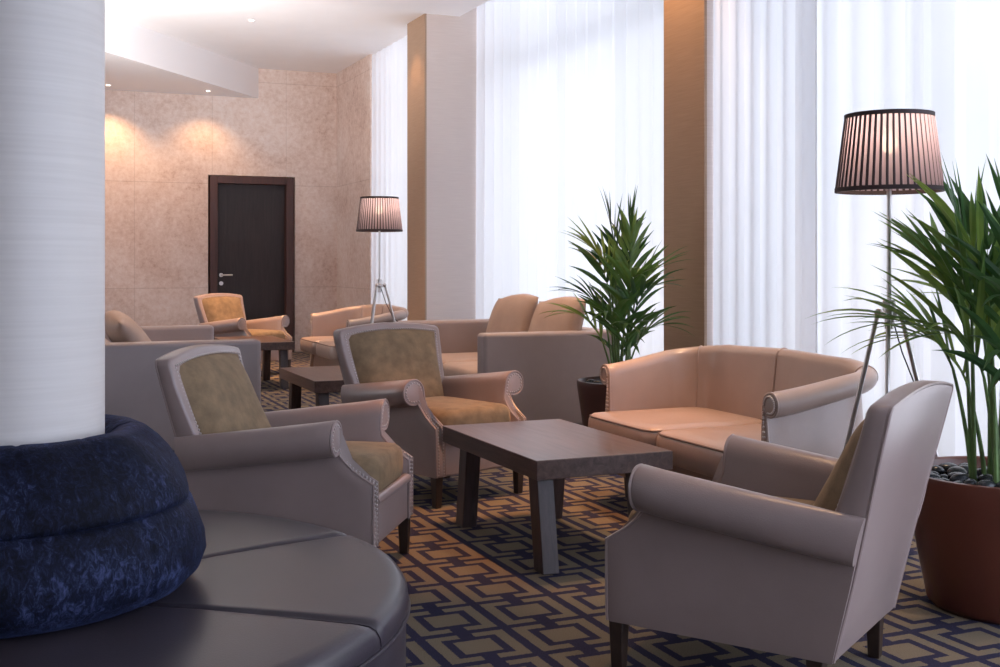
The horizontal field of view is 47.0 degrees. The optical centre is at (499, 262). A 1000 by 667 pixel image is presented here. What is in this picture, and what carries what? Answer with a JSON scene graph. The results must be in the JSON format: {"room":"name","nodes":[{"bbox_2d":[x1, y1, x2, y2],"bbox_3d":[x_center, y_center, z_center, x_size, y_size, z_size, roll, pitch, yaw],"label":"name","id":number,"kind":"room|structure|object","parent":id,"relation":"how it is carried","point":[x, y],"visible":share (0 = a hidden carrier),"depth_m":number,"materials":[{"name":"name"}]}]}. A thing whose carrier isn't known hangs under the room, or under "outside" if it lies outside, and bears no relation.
{"room":"hotel lounge","nodes":[
{"label":"hotel lounge","id":0,"kind":"room"},
{"bbox_2d":[105,14,257,97],"bbox_3d":[-4.896,-2.400,9.007,8.060,0.400,10.388,0,0,-23],"label":"ceiling","id":1,"kind":"structure","parent":0,"point":[138,58],"depth_m":13.59,"materials":[{"name":"white paint"}]},
{"bbox_2d":[105,68,336,351],"bbox_3d":[-6.001,-0.700,14.324,10.200,3.800,0.260,0,0,-23],"label":"wall","id":2,"kind":"structure","parent":0,"point":[162,150],"depth_m":15.03,"materials":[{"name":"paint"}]},
{"bbox_2d":[208,175,293,351],"bbox_3d":[-3.333,0.025,15.397,1.110,2.350,0.220,0,0,-23],"label":"door","id":3,"kind":"structure","parent":2,"relation":"in","point":[251,219],"depth_m":15.43,"materials":[{"name":"brown wood"}]},
{"bbox_2d":[105,0,484,73],"bbox_3d":[-2.662,-2.660,5.388,9.330,0.120,18.800,0,0,-23],"label":"ceiling","id":4,"kind":"structure","parent":0,"point":[322,36],"depth_m":12.54,"materials":[{"name":"white paint"}]},
{"bbox_2d":[371,36,406,320],"bbox_3d":[-1.214,-0.708,13.463,0.044,3.765,1.880,0,0,-23],"label":"sheer curtain","id":5,"kind":"object","parent":4,"relation":"hanging from","point":[389,65],"visible":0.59,"depth_m":13.67,"materials":[{"name":"white fabric"}]},
{"bbox_2d":[713,0,816,352],"bbox_3d":[1.525,-0.708,6.722,0.047,3.765,0.987,0,0,-23],"label":"sheer curtain","id":6,"kind":"object","parent":4,"relation":"hanging from","point":[765,51],"visible":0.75,"depth_m":6.66,"materials":[{"name":"white fabric"}]},
{"bbox_2d":[817,0,923,419],"bbox_3d":[1.918,-0.708,6.008,0.073,3.765,0.910,0,0,-23],"label":"sheer curtain","id":7,"kind":"object","parent":4,"relation":"hanging from","point":[870,52],"visible":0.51,"depth_m":6.06,"materials":[{"name":"white fabric"}]},
{"bbox_2d":[923,0,999,456],"bbox_3d":[2.244,-0.708,5.034,0.047,3.765,1.104,0,0,-23],"label":"sheer curtain","id":8,"kind":"object","parent":4,"relation":"hanging from","point":[961,38],"visible":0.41,"depth_m":5.32,"materials":[{"name":"white fabric"}]},
{"bbox_2d":[337,54,372,308],"bbox_3d":[-1.483,-1.000,15.240,0.970,4.400,1.600,0,0,-23],"label":"wall","id":9,"kind":"structure","parent":0,"point":[354,83],"depth_m":15.01,"materials":[{"name":"paint"}]},
{"bbox_2d":[458,0,488,16],"bbox_3d":[1.588,-2.900,7.364,0.040,0.600,19.100,0,0,-23],"label":"trim","id":10,"kind":"structure","parent":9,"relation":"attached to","point":[483,2],"depth_m":11.75,"materials":[{"name":"white paint"}]},
{"bbox_2d":[427,7,476,319],"bbox_3d":[-0.395,-1.000,12.459,1.050,4.400,0.570,0,0,-23],"label":"wall","id":11,"kind":"structure","parent":0,"point":[451,40],"depth_m":12.10,"materials":[{"name":"paint"}]},
{"bbox_2d":[407,14,426,320],"bbox_3d":[-0.887,-0.700,12.249,0.020,3.800,0.572,0,0,-23],"label":"column","id":12,"kind":"structure","parent":11,"relation":"attached to","point":[417,28],"depth_m":12.20,"materials":[{"name":"beige paint"}]},
{"bbox_2d":[173,351,999,666],"bbox_3d":[-2.321,1.250,5.696,10.200,0.100,19.100,0,0,-23],"label":"floor","id":13,"kind":"structure","parent":0,"point":[478,598],"depth_m":4.10,"materials":[{"name":"carpet"}]},
{"bbox_2d":[0,0,104,445],"bbox_3d":[-1.228,-0.700,2.879,0.452,3.800,0.452,0,0,-23],"label":"column","id":14,"kind":"structure","parent":13,"relation":"on","point":[52,52],"depth_m":2.73,"materials":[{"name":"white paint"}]},
{"bbox_2d":[105,325,260,449],"bbox_3d":[-2.350,0.840,7.880,1.040,0.720,1.950,0,0,-23],"label":"sofa","id":15,"kind":"object","parent":13,"relation":"on","point":[132,387],"visible":0.23,"depth_m":6.93,"materials":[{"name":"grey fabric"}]},
{"bbox_2d":[105,310,150,341],"bbox_3d":[-2.401,0.521,7.510,0.342,0.422,0.788,0,0,-25],"label":"cushion","id":16,"kind":"object","parent":15,"relation":"on","point":[119,327],"visible":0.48,"depth_m":7.23,"materials":[{"name":"beige fabric"}]},
{"bbox_2d":[0,414,410,666],"bbox_3d":[-1.228,0.805,2.879,2.002,0.789,2.002,0,0,1],"label":"banquette","id":17,"kind":"object","parent":13,"relation":"on","point":[109,557],"visible":0.91,"depth_m":2.62,"materials":[{"name":"leather"}]},
{"bbox_2d":[194,293,291,366],"bbox_3d":[-2.775,0.765,12.477,0.850,0.869,0.811,0,0,31],"label":"armchair","id":18,"kind":"object","parent":13,"relation":"on","point":[225,312],"visible":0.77,"depth_m":12.45,"materials":[{"name":"beige leather"}]},
{"bbox_2d":[202,296,246,324],"bbox_3d":[-2.979,0.584,12.601,0.230,0.433,0.607,0,0,31],"label":"cushion","id":19,"kind":"object","parent":18,"relation":"on","point":[214,308],"depth_m":12.54,"materials":[{"name":"beige fabric"}]},
{"bbox_2d":[248,329,284,338],"bbox_3d":[-2.682,0.796,12.420,0.600,0.157,0.476,0,0,31],"label":"seat cushion","id":20,"kind":"object","parent":18,"relation":"on","point":[280,333],"depth_m":12.30,"materials":[{"name":"beige fabric"}]},
{"bbox_2d":[214,336,294,388],"bbox_3d":[-2.429,0.975,11.303,0.600,0.450,1.030,0,0,-23],"label":"coffee table","id":21,"kind":"object","parent":13,"relation":"on","point":[268,343],"visible":0.54,"depth_m":11.02,"materials":[{"name":"brown wood"}]},
{"bbox_2d":[155,344,412,553],"bbox_3d":[-0.824,0.765,4.555,0.850,0.869,0.811,0,0,9],"label":"armchair","id":22,"kind":"object","parent":13,"relation":"on","point":[337,467],"visible":0.96,"depth_m":4.28,"materials":[{"name":"beige leather"}]},
{"bbox_2d":[179,353,270,434],"bbox_3d":[-1.060,0.584,4.594,0.230,0.433,0.607,0,0,9],"label":"cushion","id":23,"kind":"object","parent":22,"relation":"on","point":[217,394],"depth_m":4.45,"materials":[{"name":"beige fabric"}]},
{"bbox_2d":[346,441,402,491],"bbox_3d":[-0.716,0.796,4.537,0.600,0.157,0.476,0,0,9],"label":"seat cushion","id":24,"kind":"object","parent":22,"relation":"on","point":[380,461],"depth_m":4.45,"materials":[{"name":"beige fabric"}]},
{"bbox_2d":[280,366,343,408],"bbox_3d":[-1.100,0.975,7.880,0.600,0.450,1.030,0,0,-23],"label":"coffee table","id":25,"kind":"object","parent":13,"relation":"on","point":[320,380],"visible":0.3,"depth_m":7.74,"materials":[{"name":"brown wood"}]},
{"bbox_2d":[300,304,408,366],"bbox_3d":[-1.427,0.800,11.187,0.780,0.799,1.517,0,0,-23],"label":"sofa","id":26,"kind":"object","parent":13,"relation":"on","point":[321,345],"visible":0.48,"depth_m":11.46,"materials":[{"name":"beige leather"}]},
{"bbox_2d":[300,336,333,354],"bbox_3d":[-1.588,0.809,11.477,0.710,0.152,0.656,0,0,-23],"label":"seat cushion","id":27,"kind":"object","parent":26,"relation":"on","point":[307,344],"depth_m":11.27,"materials":[{"name":"beige leather"}]},
{"bbox_2d":[316,340,337,359],"bbox_3d":[-1.329,0.809,10.870,0.710,0.152,0.656,0,0,-23],"label":"seat cushion","id":28,"kind":"object","parent":26,"relation":"on","point":[324,348],"depth_m":10.66,"materials":[{"name":"beige leather"}]},
{"bbox_2d":[356,196,402,322],"bbox_3d":[-0.896,0.318,9.753,0.804,1.761,0.535,0,0,11],"label":"floor lamp","id":29,"kind":"object","parent":13,"relation":"on","point":[378,214],"visible":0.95,"depth_m":9.70,"materials":[{"name":"beige fabric"}]},
{"bbox_2d":[333,322,526,508],"bbox_3d":[-0.367,0.765,6.102,0.811,0.869,0.850,0,0,-42],"label":"armchair","id":30,"kind":"object","parent":13,"relation":"on","point":[400,363],"visible":0.83,"depth_m":6.09,"materials":[{"name":"beige leather"}]},
{"bbox_2d":[349,329,443,396],"bbox_3d":[-0.528,0.584,6.280,0.607,0.433,0.230,0,0,-42],"label":"cushion","id":31,"kind":"object","parent":30,"relation":"on","point":[375,355],"depth_m":6.26,"materials":[{"name":"beige fabric"}]},
{"bbox_2d":[425,396,510,425],"bbox_3d":[-0.294,0.796,6.021,0.476,0.157,0.600,0,0,-42],"label":"seat cushion","id":32,"kind":"object","parent":30,"relation":"on","point":[446,410],"depth_m":5.85,"materials":[{"name":"beige fabric"}]},
{"bbox_2d":[398,319,611,424],"bbox_3d":[-0.009,0.840,8.878,1.040,0.720,1.950,0,0,-23],"label":"sofa","id":33,"kind":"object","parent":13,"relation":"on","point":[550,364],"visible":0.32,"depth_m":8.00,"materials":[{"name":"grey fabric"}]},
{"bbox_2d":[441,352,476,363],"bbox_3d":[-0.249,0.825,9.224,0.860,0.180,0.822,0,0,-23],"label":"seat cushion","id":34,"kind":"object","parent":33,"relation":"on","point":[447,357],"depth_m":9.02,"materials":[{"name":"beige fabric"}]},
{"bbox_2d":[443,361,476,375],"bbox_3d":[0.074,0.825,8.466,0.860,0.180,0.822,0,0,-23],"label":"seat cushion","id":35,"kind":"object","parent":33,"relation":"on","point":[451,368],"depth_m":8.38,"materials":[{"name":"beige fabric"}]},
{"bbox_2d":[486,294,538,332],"bbox_3d":[0.085,0.488,9.245,0.255,0.488,0.786,0,0,-26],"label":"cushion","id":36,"kind":"object","parent":33,"relation":"on","point":[512,313],"visible":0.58,"depth_m":9.06,"materials":[{"name":"beige fabric"}]},
{"bbox_2d":[528,296,585,331],"bbox_3d":[0.402,0.488,8.499,0.255,0.488,0.786,0,0,-26],"label":"cushion","id":37,"kind":"object","parent":33,"relation":"on","point":[565,321],"visible":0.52,"depth_m":8.33,"materials":[{"name":"beige fabric"}]},
{"bbox_2d":[443,419,672,574],"bbox_3d":[0.213,0.975,4.948,0.600,0.450,1.030,0,0,-23],"label":"coffee table","id":38,"kind":"object","parent":13,"relation":"on","point":[548,452],"visible":0.79,"depth_m":4.67,"materials":[{"name":"brown wood"}]},
{"bbox_2d":[540,186,693,426],"bbox_3d":[0.763,0.355,7.073,0.961,1.690,1.096,0,0,-32],"label":"potted palm","id":39,"kind":"object","parent":13,"relation":"on","point":[592,396],"visible":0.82,"depth_m":6.99,"materials":[{"name":"plant"}]},
{"bbox_2d":[577,376,606,426],"bbox_3d":[0.742,0.960,7.079,0.540,0.480,0.540,0,0,-23],"label":"pot","id":40,"kind":"object","parent":39,"relation":"attached to","point":[592,396],"depth_m":6.92,"materials":[{"name":"brown ceramic"}]},
{"bbox_2d":[588,345,877,497],"bbox_3d":[1.032,0.800,5.322,0.780,0.799,1.517,0,0,-23],"label":"sofa","id":41,"kind":"object","parent":13,"relation":"on","point":[687,402],"visible":0.68,"depth_m":5.39,"materials":[{"name":"beige leather"}]},
{"bbox_2d":[588,407,760,445],"bbox_3d":[0.870,0.809,5.611,0.710,0.152,0.656,0,0,-23],"label":"seat cushion","id":42,"kind":"object","parent":41,"relation":"on","point":[641,424],"depth_m":5.50,"materials":[{"name":"beige leather"}]},
{"bbox_2d":[656,423,760,476],"bbox_3d":[1.129,0.809,5.004,0.710,0.152,0.656,0,0,-23],"label":"seat cushion","id":43,"kind":"object","parent":41,"relation":"on","point":[699,449],"depth_m":4.93,"materials":[{"name":"beige leather"}]},
{"bbox_2d":[605,380,952,666],"bbox_3d":[0.824,0.765,3.392,0.850,0.869,0.811,0,0,34],"label":"armchair","id":44,"kind":"object","parent":13,"relation":"on","point":[787,551],"visible":1,"depth_m":3.14,"materials":[{"name":"beige leather"}]},
{"bbox_2d":[813,420,863,510],"bbox_3d":[1.023,0.584,3.259,0.230,0.433,0.607,0,0,34],"label":"cushion","id":45,"kind":"object","parent":44,"relation":"on","point":[834,495],"depth_m":3.02,"materials":[{"name":"beige fabric"}]},
{"bbox_2d":[834,109,944,456],"bbox_3d":[1.609,0.318,4.277,0.804,1.761,0.535,0,0,11],"label":"floor lamp","id":46,"kind":"object","parent":13,"relation":"on","point":[878,148],"visible":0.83,"depth_m":4.22,"materials":[{"name":"fabric"}]},
{"bbox_2d":[810,153,999,624],"bbox_3d":[1.777,0.373,4.021,1.210,1.654,1.176,0,0,-10],"label":"potted palm","id":47,"kind":"object","parent":13,"relation":"on","point":[957,531],"visible":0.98,"depth_m":3.92,"materials":[{"name":"plant"}]},
{"bbox_2d":[929,473,940,477],"bbox_3d":[1.522,0.763,4.064,0.071,0.040,0.050,0,0,8],"label":"pebble","id":48,"kind":"object","parent":47,"relation":"on","point":[932,475],"visible":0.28,"depth_m":4.05,"materials":[{"name":"grey stone"}]},
{"bbox_2d":[931,465,944,474],"bbox_3d":[1.611,0.765,4.239,0.054,0.039,0.061,0,0,3],"label":"pebble","id":49,"kind":"object","parent":47,"relation":"on","point":[939,469],"visible":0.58,"depth_m":4.22,"materials":[{"name":"black stone"}]},
{"bbox_2d":[939,474,948,479],"bbox_3d":[1.586,0.770,4.115,0.045,0.028,0.039,0,0,-40],"label":"pebble","id":50,"kind":"object","parent":47,"relation":"on","point":[941,475],"visible":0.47,"depth_m":4.10,"materials":[{"name":"grey stone"}]},
{"bbox_2d":[938,462,957,472],"bbox_3d":[1.669,0.763,4.275,0.084,0.040,0.062,0,0,31],"label":"pebble","id":51,"kind":"object","parent":47,"relation":"on","point":[947,465],"visible":0.43,"depth_m":4.26,"materials":[{"name":"black stone"}]},
{"bbox_2d":[946,466,967,474],"bbox_3d":[1.658,0.762,4.168,0.069,0.046,0.069,0,0,-15],"label":"pebble","id":52,"kind":"object","parent":47,"relation":"on","point":[954,468],"visible":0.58,"depth_m":4.16,"materials":[{"name":"black stone"}]},
{"bbox_2d":[914,456,999,624],"bbox_3d":[1.772,0.965,4.028,0.676,0.470,0.676,0,0,-23],"label":"pot","id":53,"kind":"object","parent":47,"relation":"attached to","point":[957,531],"depth_m":3.84,"materials":[{"name":"brown ceramic"}]},
{"bbox_2d":[950,473,969,481],"bbox_3d":[1.619,0.762,4.047,0.068,0.046,0.068,0,0,25],"label":"pebble","id":54,"kind":"object","parent":47,"relation":"on","point":[958,476],"visible":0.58,"depth_m":4.03,"materials":[{"name":"grey stone"}]},
{"bbox_2d":[959,465,968,473],"bbox_3d":[1.704,0.763,4.225,0.064,0.043,0.064,0,0,38],"label":"pebble","id":55,"kind":"object","parent":47,"relation":"on","point":[965,467],"visible":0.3,"depth_m":4.21,"materials":[{"name":"black stone"}]},
{"bbox_2d":[963,479,976,484],"bbox_3d":[1.631,0.767,3.989,0.050,0.036,0.057,0,0,14],"label":"pebble","id":56,"kind":"object","parent":47,"relation":"on","point":[967,481],"visible":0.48,"depth_m":3.97,"materials":[{"name":"grey stone"}]},
{"bbox_2d":[977,468,986,475],"bbox_3d":[1.753,0.762,4.152,0.076,0.043,0.054,0,0,23],"label":"pebble","id":57,"kind":"object","parent":47,"relation":"on","point":[979,472],"visible":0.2,"depth_m":4.14,"materials":[{"name":"grey stone"}]},
{"bbox_2d":[977,474,992,481],"bbox_3d":[1.708,0.762,4.034,0.074,0.042,0.052,0,0,-35],"label":"pebble","id":58,"kind":"object","parent":47,"relation":"on","point":[984,476],"visible":0.43,"depth_m":4.02,"materials":[{"name":"grey stone"}]},
{"bbox_2d":[977,480,995,486],"bbox_3d":[1.668,0.764,3.941,0.065,0.041,0.057,0,0,-10],"label":"pebble","id":59,"kind":"object","parent":47,"relation":"on","point":[989,483],"visible":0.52,"depth_m":3.93,"materials":[{"name":"grey stone"}]},
{"bbox_2d":[707,0,713,345],"bbox_3d":[1.334,-0.700,7.451,0.300,3.800,0.480,0,0,-23],"label":"pier","id":60,"kind":"object","parent":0,"point":[710,3],"visible":0.11,"depth_m":7.18,"materials":[{"name":"paint"}]},
{"bbox_2d":[664,0,706,350],"bbox_3d":[1.187,-0.700,7.388,0.020,3.800,0.482,0,0,-23],"label":"pillar","id":61,"kind":"structure","parent":60,"relation":"attached to","point":[685,21],"depth_m":7.35,"materials":[{"name":"brown paint"}]},
{"bbox_3d":[1.910,-3.250,7.501,1.000,0.100,19.100,0,0,-23],"label":"trim","id":62,"kind":"structure","parent":0,"visible":0},
{"bbox_2d":[476,0,663,360],"bbox_3d":[0.679,-0.993,10.031,0.078,4.335,4.694,0,0,-23],"label":"sheer curtain","id":63,"kind":"object","parent":62,"relation":"hanging from","point":[570,94],"visible":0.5,"depth_m":10.33,"materials":[{"name":"white fabric"}]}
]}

